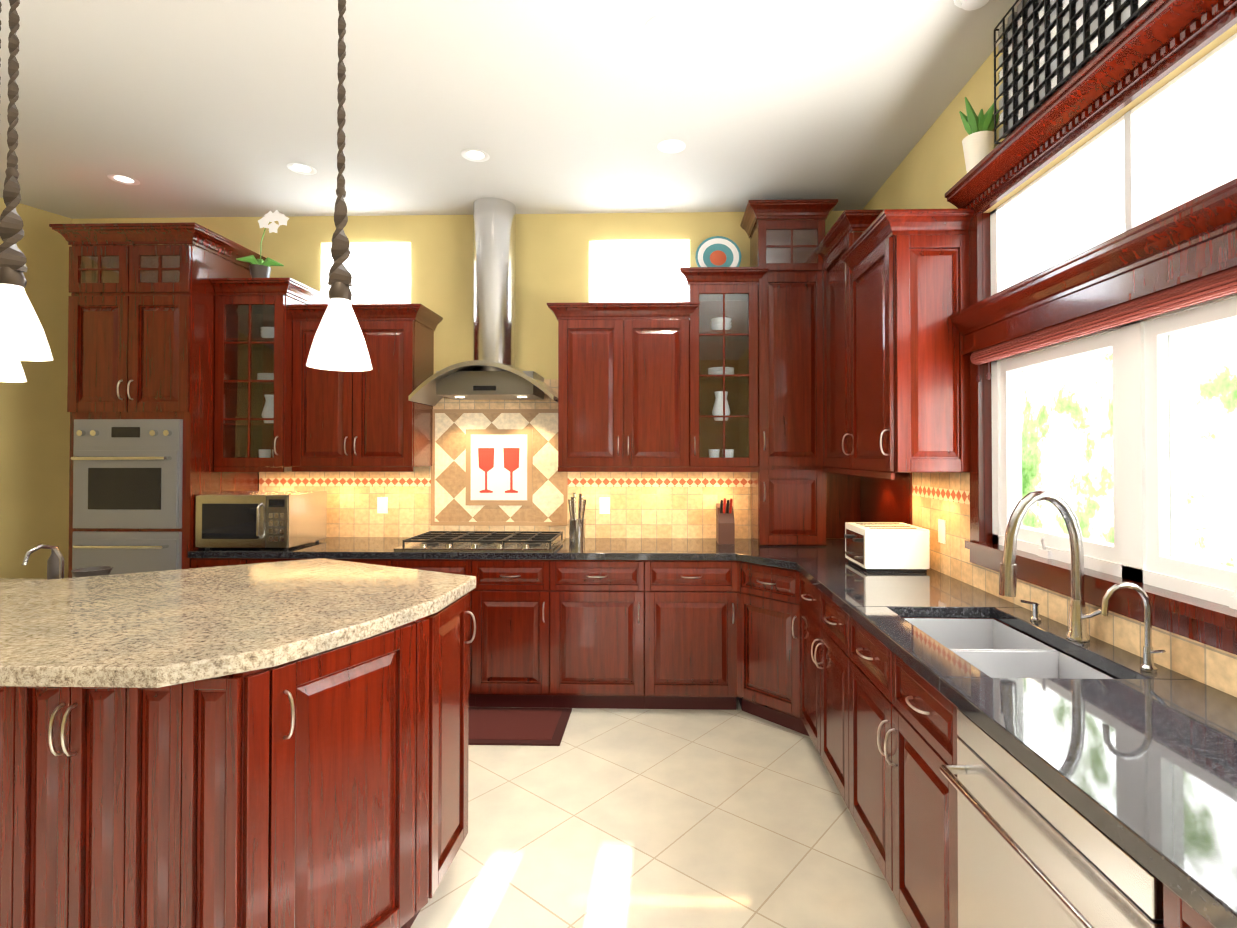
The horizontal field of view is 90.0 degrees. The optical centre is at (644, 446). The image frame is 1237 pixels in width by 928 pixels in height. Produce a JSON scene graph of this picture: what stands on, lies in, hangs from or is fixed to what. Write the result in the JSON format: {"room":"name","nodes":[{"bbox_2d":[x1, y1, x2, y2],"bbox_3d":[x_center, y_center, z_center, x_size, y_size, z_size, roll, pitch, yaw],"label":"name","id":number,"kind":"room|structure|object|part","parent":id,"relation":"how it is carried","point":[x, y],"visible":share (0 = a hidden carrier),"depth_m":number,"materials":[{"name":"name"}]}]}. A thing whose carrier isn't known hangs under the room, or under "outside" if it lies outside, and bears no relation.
{"room":"kitchen","nodes":[
{"label":"kitchen","id":0,"kind":"room"},
{"bbox_2d":[0,197,71,578],"bbox_3d":[-5.267,-0.063,0.675,0.152,3.100,7.608,0,-1,19],"label":"wall","id":1,"kind":"structure","parent":0,"point":[34,456],"depth_m":4.09,"materials":[{"name":"yellow paint"}]},
{"bbox_2d":[236,210,288,277],"bbox_3d":[-2.331,-1.240,3.857,0.298,0.442,0.208,0,-1,1],"label":"orchid","id":2,"kind":"object","parent":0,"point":[260,268],"visible":0.88,"depth_m":3.81,"materials":[{"name":"white plant"}]},
{"bbox_2d":[68,211,843,546],"bbox_3d":[-2.490,-0.021,4.278,8.180,3.100,0.150,0,-1,1],"label":"wall","id":3,"kind":"structure","parent":0,"point":[552,257],"depth_m":4.18,"materials":[{"name":"yellow paint"}]},
{"bbox_2d":[286,303,437,470],"bbox_3d":[-1.807,-0.375,4.012,0.760,1.002,0.350,0,-1,1],"label":"upper cabinet","id":4,"kind":"object","parent":3,"relation":"attached to","point":[336,420],"depth_m":3.84,"materials":[{"name":"brown wood"}]},
{"bbox_2d":[409,197,557,405],"bbox_3d":[-0.979,-0.925,3.922,0.880,1.296,0.500,0,-1,1],"label":"range hood","id":5,"kind":"object","parent":3,"relation":"attached to","point":[490,371],"visible":0.92,"depth_m":3.90,"materials":[{"name":"silver metal"}]},
{"bbox_2d":[259,379,750,538],"bbox_3d":[-0.953,0.108,4.155,3.316,1.120,0.012,0,-1,1],"label":"backsplash","id":6,"kind":"structure","parent":3,"relation":"attached to","point":[662,504],"depth_m":4.15,"materials":[{"name":"tile"}]},
{"bbox_2d":[377,497,387,512],"bbox_3d":[-1.762,0.393,4.165,0.070,0.110,0.005,0,-1,1],"label":"wall outlet plate","id":7,"kind":"object","parent":6,"relation":"attached to","point":[382,504],"depth_m":4.16,"materials":[{"name":"white plastic"}]},
{"bbox_2d":[431,409,567,525],"bbox_3d":[-0.973,0.138,4.144,0.920,0.780,0.010,0,-1,1],"label":"wall mural","id":8,"kind":"object","parent":6,"relation":"attached to","point":[499,466],"visible":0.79,"depth_m":4.14,"materials":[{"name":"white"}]},
{"bbox_2d":[599,497,609,513],"bbox_3d":[-0.263,0.393,4.126,0.070,0.110,0.005,0,-1,1],"label":"wall outlet plate","id":9,"kind":"object","parent":6,"relation":"attached to","point":[604,501],"depth_m":4.12,"materials":[{"name":"white plastic"}]},
{"bbox_2d":[322,240,689,319],"bbox_3d":[-0.946,-1.101,4.247,2.510,0.580,0.102,0,-1,1],"label":"windows","id":10,"kind":"structure","parent":3,"relation":"attached to","point":[650,273],"depth_m":4.27,"materials":[{"name":"white glass"}]},
{"bbox_2d":[554,299,693,470],"bbox_3d":[-0.123,-0.375,3.968,0.810,1.002,0.350,0,-1,1],"label":"upper cabinet","id":11,"kind":"object","parent":3,"relation":"attached to","point":[626,386],"depth_m":3.80,"materials":[{"name":"brown wood"}]},
{"bbox_2d":[0,0,1021,218],"bbox_3d":[-2.586,-1.664,0.624,8.180,0.100,7.500,0,-1,1],"label":"ceiling","id":12,"kind":"structure","parent":0,"point":[197,108],"depth_m":2.84,"materials":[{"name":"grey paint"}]},
{"bbox_2d":[0,1,26,382],"bbox_3d":[-1.939,-0.899,1.848,0.146,1.398,0.146,0,-1,1],"label":"pendant light","id":13,"kind":"object","parent":12,"relation":"hanging from","point":[12,371],"visible":0.48,"depth_m":1.84,"materials":[{"name":"white glass"}]},
{"bbox_2d":[0,0,52,360],"bbox_3d":[-1.474,-0.906,1.446,0.146,1.393,0.146,0,-1,1],"label":"pendant light","id":14,"kind":"object","parent":12,"relation":"hanging from","point":[22,336],"visible":1,"depth_m":1.44,"materials":[{"name":"white glass"}]},
{"bbox_2d":[107,174,139,184],"bbox_3d":[-3.008,-1.561,3.574,0.139,0.034,0.132,0,-1,1],"label":"recessed light","id":15,"kind":"object","parent":12,"relation":"in","point":[118,178],"depth_m":3.65,"materials":[{"name":"white"}]},
{"bbox_2d":[287,163,316,174],"bbox_3d":[-1.904,-1.563,3.443,0.144,0.034,0.134,0,-1,1],"label":"recessed light","id":16,"kind":"object","parent":12,"relation":"in","point":[300,168],"depth_m":3.51,"materials":[{"name":"white"}]},
{"bbox_2d":[306,0,371,370],"bbox_3d":[-0.742,-0.897,1.517,0.146,1.408,0.146,0,-1,1],"label":"pendant light","id":17,"kind":"object","parent":12,"relation":"hanging from","point":[339,343],"visible":1,"depth_m":1.50,"materials":[{"name":"white glass"}]},
{"bbox_2d":[461,149,489,161],"bbox_3d":[-0.898,-1.565,3.287,0.142,0.034,0.133,0,-1,1],"label":"recessed light","id":18,"kind":"object","parent":12,"relation":"in","point":[475,155],"depth_m":3.36,"materials":[{"name":"white"}]},
{"bbox_2d":[657,139,685,152],"bbox_3d":[0.140,-1.566,3.186,0.144,0.034,0.135,0,-1,1],"label":"recessed light","id":19,"kind":"object","parent":12,"relation":"in","point":[672,145],"depth_m":3.26,"materials":[{"name":"white"}]},
{"bbox_2d":[953,0,988,10],"bbox_3d":[1.145,-1.578,2.187,0.125,0.034,0.051,0,-1,1],"label":"recessed light","id":20,"kind":"object","parent":12,"relation":"in","point":[968,5],"depth_m":2.19,"materials":[{"name":"white"}]},
{"bbox_2d":[411,697,910,927],"bbox_3d":[-2.586,1.536,0.586,8.180,0.100,7.500,0,-1,1],"label":"floor","id":21,"kind":"structure","parent":0,"point":[738,817],"depth_m":2.40,"materials":[{"name":"tile"}]},
{"bbox_2d":[49,222,265,577],"bbox_3d":[-2.982,0.124,3.861,0.854,2.801,0.703,0,-1,1],"label":"tall cabinet","id":22,"kind":"object","parent":21,"relation":"on","point":[141,363],"visible":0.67,"depth_m":3.58,"materials":[{"name":"brown wood"}]},
{"bbox_2d":[0,588,475,927],"bbox_3d":[-1.971,1.011,2.070,2.732,0.984,1.392,0,-1,1],"label":"kitchen island","id":23,"kind":"object","parent":21,"relation":"on","point":[282,744],"depth_m":1.40,"materials":[{"name":"brown wood"}]},
{"bbox_2d":[0,556,475,691],"bbox_3d":[-1.982,0.494,2.005,2.714,0.044,1.364,0,-1,1],"label":"island countertop","id":24,"kind":"structure","parent":23,"relation":"on","point":[306,625],"depth_m":1.67,"materials":[{"name":"beige stone"}]},
{"bbox_2d":[469,617,483,706],"bbox_3d":[-1.211,1.084,3.830,0.576,0.880,0.624,0,-1,1],"label":"base cabinet","id":25,"kind":"object","parent":21,"relation":"on","point":[476,647],"depth_m":3.53,"materials":[{"name":"brown wood"}]},
{"bbox_2d":[468,707,571,745],"bbox_3d":[-1.023,1.511,3.366,1.200,0.013,0.440,0,-1,1],"label":"rug","id":26,"kind":"object","parent":21,"relation":"on","point":[518,726],"visible":0.36,"depth_m":3.34,"materials":[{"name":"red fabric"}]},
{"bbox_2d":[480,617,559,707],"bbox_3d":[-0.756,1.084,3.819,0.566,0.880,0.624,0,-1,1],"label":"base cabinet","id":27,"kind":"object","parent":21,"relation":"on","point":[520,659],"depth_m":3.53,"materials":[{"name":"brown wood"}]},
{"bbox_2d":[560,617,631,708],"bbox_3d":[-0.262,1.084,3.806,0.656,0.880,0.624,0,-1,1],"label":"base cabinet","id":28,"kind":"object","parent":21,"relation":"on","point":[596,652],"depth_m":3.52,"materials":[{"name":"brown wood"}]},
{"bbox_2d":[632,617,727,709],"bbox_3d":[0.264,1.084,3.784,0.628,0.880,0.640,0,-1,1],"label":"base cabinet","id":29,"kind":"object","parent":21,"relation":"on","point":[678,662],"depth_m":3.50,"materials":[{"name":"brown wood"}]},
{"bbox_2d":[728,617,791,729],"bbox_3d":[0.756,1.079,3.431,0.569,0.880,0.569,0,-1,1],"label":"base cabinet","id":30,"kind":"object","parent":21,"relation":"on","point":[759,648],"depth_m":3.38,"materials":[{"name":"brown wood"}]},
{"bbox_2d":[792,617,815,746],"bbox_3d":[1.083,1.074,2.977,0.640,0.880,0.518,0,-1,1],"label":"base cabinet","id":31,"kind":"object","parent":21,"relation":"on","point":[803,628],"depth_m":3.11,"materials":[{"name":"brown wood"}]},
{"bbox_2d":[816,617,935,860],"bbox_3d":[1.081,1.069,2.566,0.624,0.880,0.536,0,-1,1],"label":"base cabinet","id":32,"kind":"object","parent":21,"relation":"on","point":[877,746],"depth_m":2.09,"materials":[{"name":"brown wood"}]},
{"bbox_2d":[188,537,1015,616],"bbox_3d":[-0.613,0.617,3.219,4.044,0.040,1.826,0,-1,1],"label":"countertop","id":33,"kind":"structure","parent":32,"relation":"on","point":[594,577],"depth_m":3.51,"materials":[{"name":"black stone"}]},
{"bbox_2d":[195,491,326,548],"bbox_3d":[-2.338,0.443,3.785,0.550,0.320,0.456,0,-1,1],"label":"microwave","id":34,"kind":"object","parent":33,"relation":"on","point":[263,519],"visible":0.98,"depth_m":3.60,"materials":[{"name":"silver metal"}]},
{"bbox_2d":[394,531,565,550],"bbox_3d":[-0.981,0.578,3.826,0.920,0.050,0.530,0,-1,1],"label":"cooktop","id":35,"kind":"object","parent":33,"relation":"in","point":[460,541],"visible":1,"depth_m":3.73,"materials":[{"name":"silver metal"}]},
{"bbox_2d":[568,493,585,542],"bbox_3d":[-0.428,0.449,3.944,0.119,0.310,0.110,0,-1,1],"label":"utensil crock","id":36,"kind":"object","parent":33,"relation":"on","point":[576,530],"visible":1,"depth_m":3.90,"materials":[{"name":"silver metal"}]},
{"bbox_2d":[716,498,734,543],"bbox_3d":[0.511,0.462,3.903,0.100,0.284,0.171,0,-1,1],"label":"knife block","id":37,"kind":"object","parent":33,"relation":"on","point":[725,528],"visible":1,"depth_m":3.83,"materials":[{"name":"brown wood"}]},
{"bbox_2d":[738,199,829,545],"bbox_3d":[0.877,-0.444,3.924,0.468,2.096,0.388,0,-1,1],"label":"tall cabinet","id":38,"kind":"object","parent":33,"relation":"on","point":[808,373],"depth_m":3.77,"materials":[{"name":"brown wood"}]},
{"bbox_2d":[844,522,929,571],"bbox_3d":[1.187,0.493,3.080,0.325,0.202,0.320,0,-1,1],"label":"toaster","id":39,"kind":"object","parent":33,"relation":"on","point":[886,547],"visible":1,"depth_m":2.92,"materials":[{"name":"white plastic"}]},
{"bbox_2d":[936,693,1135,927],"bbox_3d":[1.049,1.053,1.177,0.614,0.880,0.716,0,-1,1],"label":"dishwasher","id":40,"kind":"object","parent":21,"relation":"on","point":[990,761],"depth_m":1.25,"materials":[{"name":"white metal"}]},
{"bbox_2d":[852,605,1236,927],"bbox_3d":[1.046,0.594,1.282,0.626,0.040,1.960,0,-1,1],"label":"countertop","id":41,"kind":"structure","parent":40,"relation":"on","point":[1147,759],"depth_m":1.21,"materials":[{"name":"black stone"}]},
{"bbox_2d":[888,613,1055,716],"bbox_3d":[1.079,0.720,2.076,0.378,0.217,0.360,0,-1,1],"label":"sink","id":42,"kind":"object","parent":41,"relation":"in","point":[950,628],"depth_m":2.25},
{"bbox_2d":[932,645,1123,708],"bbox_3d":[1.069,0.696,1.715,0.378,0.177,0.340,0,-1,1],"label":"sink","id":43,"kind":"object","parent":41,"relation":"in","point":[998,660],"depth_m":1.88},
{"bbox_2d":[1136,865,1207,927],"bbox_3d":[1.034,1.046,0.587,0.614,0.880,0.580,0,-1,1],"label":"base cabinet","id":44,"kind":"object","parent":21,"relation":"on","point":[1155,908],"depth_m":0.89,"materials":[{"name":"brown wood"}]},
{"bbox_2d":[695,236,740,266],"bbox_3d":[0.484,-1.240,4.053,0.300,0.300,0.024,0,-13,1],"label":"decorative plate","id":45,"kind":"object","parent":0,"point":[718,251],"visible":0.88,"depth_m":4.06,"materials":[{"name":"teal ceramic"}]},
{"bbox_2d":[862,23,1236,212],"bbox_3d":[1.427,-0.066,0.500,0.150,3.100,7.500,0,-1,1],"label":"wall","id":46,"kind":"structure","parent":0,"point":[930,171],"depth_m":2.85,"materials":[{"name":"yellow paint"}]},
{"bbox_2d":[818,209,885,470],"bbox_3d":[1.235,-0.546,3.471,0.386,1.332,0.618,0,-1,1],"label":"upper cabinet","id":47,"kind":"object","parent":46,"relation":"attached to","point":[834,247],"depth_m":3.48,"materials":[{"name":"brown wood"}]},
{"bbox_2d":[850,208,973,474],"bbox_3d":[1.239,-0.443,2.928,0.350,1.112,0.580,0,-1,1],"label":"upper cabinet","id":48,"kind":"object","parent":46,"relation":"attached to","point":[910,375],"depth_m":2.65,"materials":[{"name":"brown wood"}]},
{"bbox_2d":[912,472,1236,696],"bbox_3d":[1.379,0.370,1.766,0.012,0.540,2.980,0,-1,1],"label":"backsplash","id":49,"kind":"structure","parent":46,"relation":"attached to","point":[936,496],"depth_m":2.21,"materials":[{"name":"tile"}]},
{"bbox_2d":[938,519,945,543],"bbox_3d":[1.401,0.398,2.911,0.005,0.110,0.070,0,-1,1],"label":"wall outlet plate","id":50,"kind":"object","parent":49,"relation":"attached to","point":[941,523],"depth_m":2.90,"materials":[{"name":"white plastic"}]},
{"bbox_2d":[945,0,1236,654],"bbox_3d":[1.337,-0.315,1.488,0.142,1.582,2.345,0,-1,1],"label":"window frame","id":51,"kind":"structure","parent":46,"relation":"attached to","point":[1183,255],"depth_m":1.80,"materials":[{"name":"brown wood"}]},
{"bbox_2d":[959,97,998,172],"bbox_3d":[1.347,-1.233,2.495,0.177,0.277,0.162,0,-1,1],"label":"plant","id":52,"kind":"object","parent":51,"relation":"on","point":[978,143],"visible":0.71,"depth_m":2.44,"materials":[{"name":"green plant"}]},
{"bbox_2d":[994,0,1155,143],"bbox_3d":[1.324,-1.315,1.893,0.123,0.422,0.717,0,-1,1],"label":"lattice panel","id":53,"kind":"object","parent":51,"relation":"on","point":[1048,49],"visible":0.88,"depth_m":1.97,"materials":[{"name":"black"}]},
{"bbox_2d":[976,33,1236,609],"bbox_3d":[1.413,-0.294,1.483,0.150,1.380,2.160,0,-1,1],"label":"window","id":54,"kind":"structure","parent":46,"relation":"attached to","point":[1170,145],"depth_m":1.79,"materials":[{"name":"white glass"}]},
{"bbox_3d":[1.375,-0.326,2.505,0.020,0.118,0.100,0,-1,1],"label":"window blind pulls","id":55,"kind":"part","parent":54,"relation":"part of","materials":[{"name":"red wood"}]},
{"label":"outside","id":56,"kind":"structure","parent":0,"visible":0},
{"bbox_2d":[1021,321,1236,567],"bbox_3d":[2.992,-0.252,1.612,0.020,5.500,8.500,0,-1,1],"label":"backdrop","id":57,"kind":"structure","parent":56,"point":[1034,470],"depth_m":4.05,"materials":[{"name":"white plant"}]}
]}

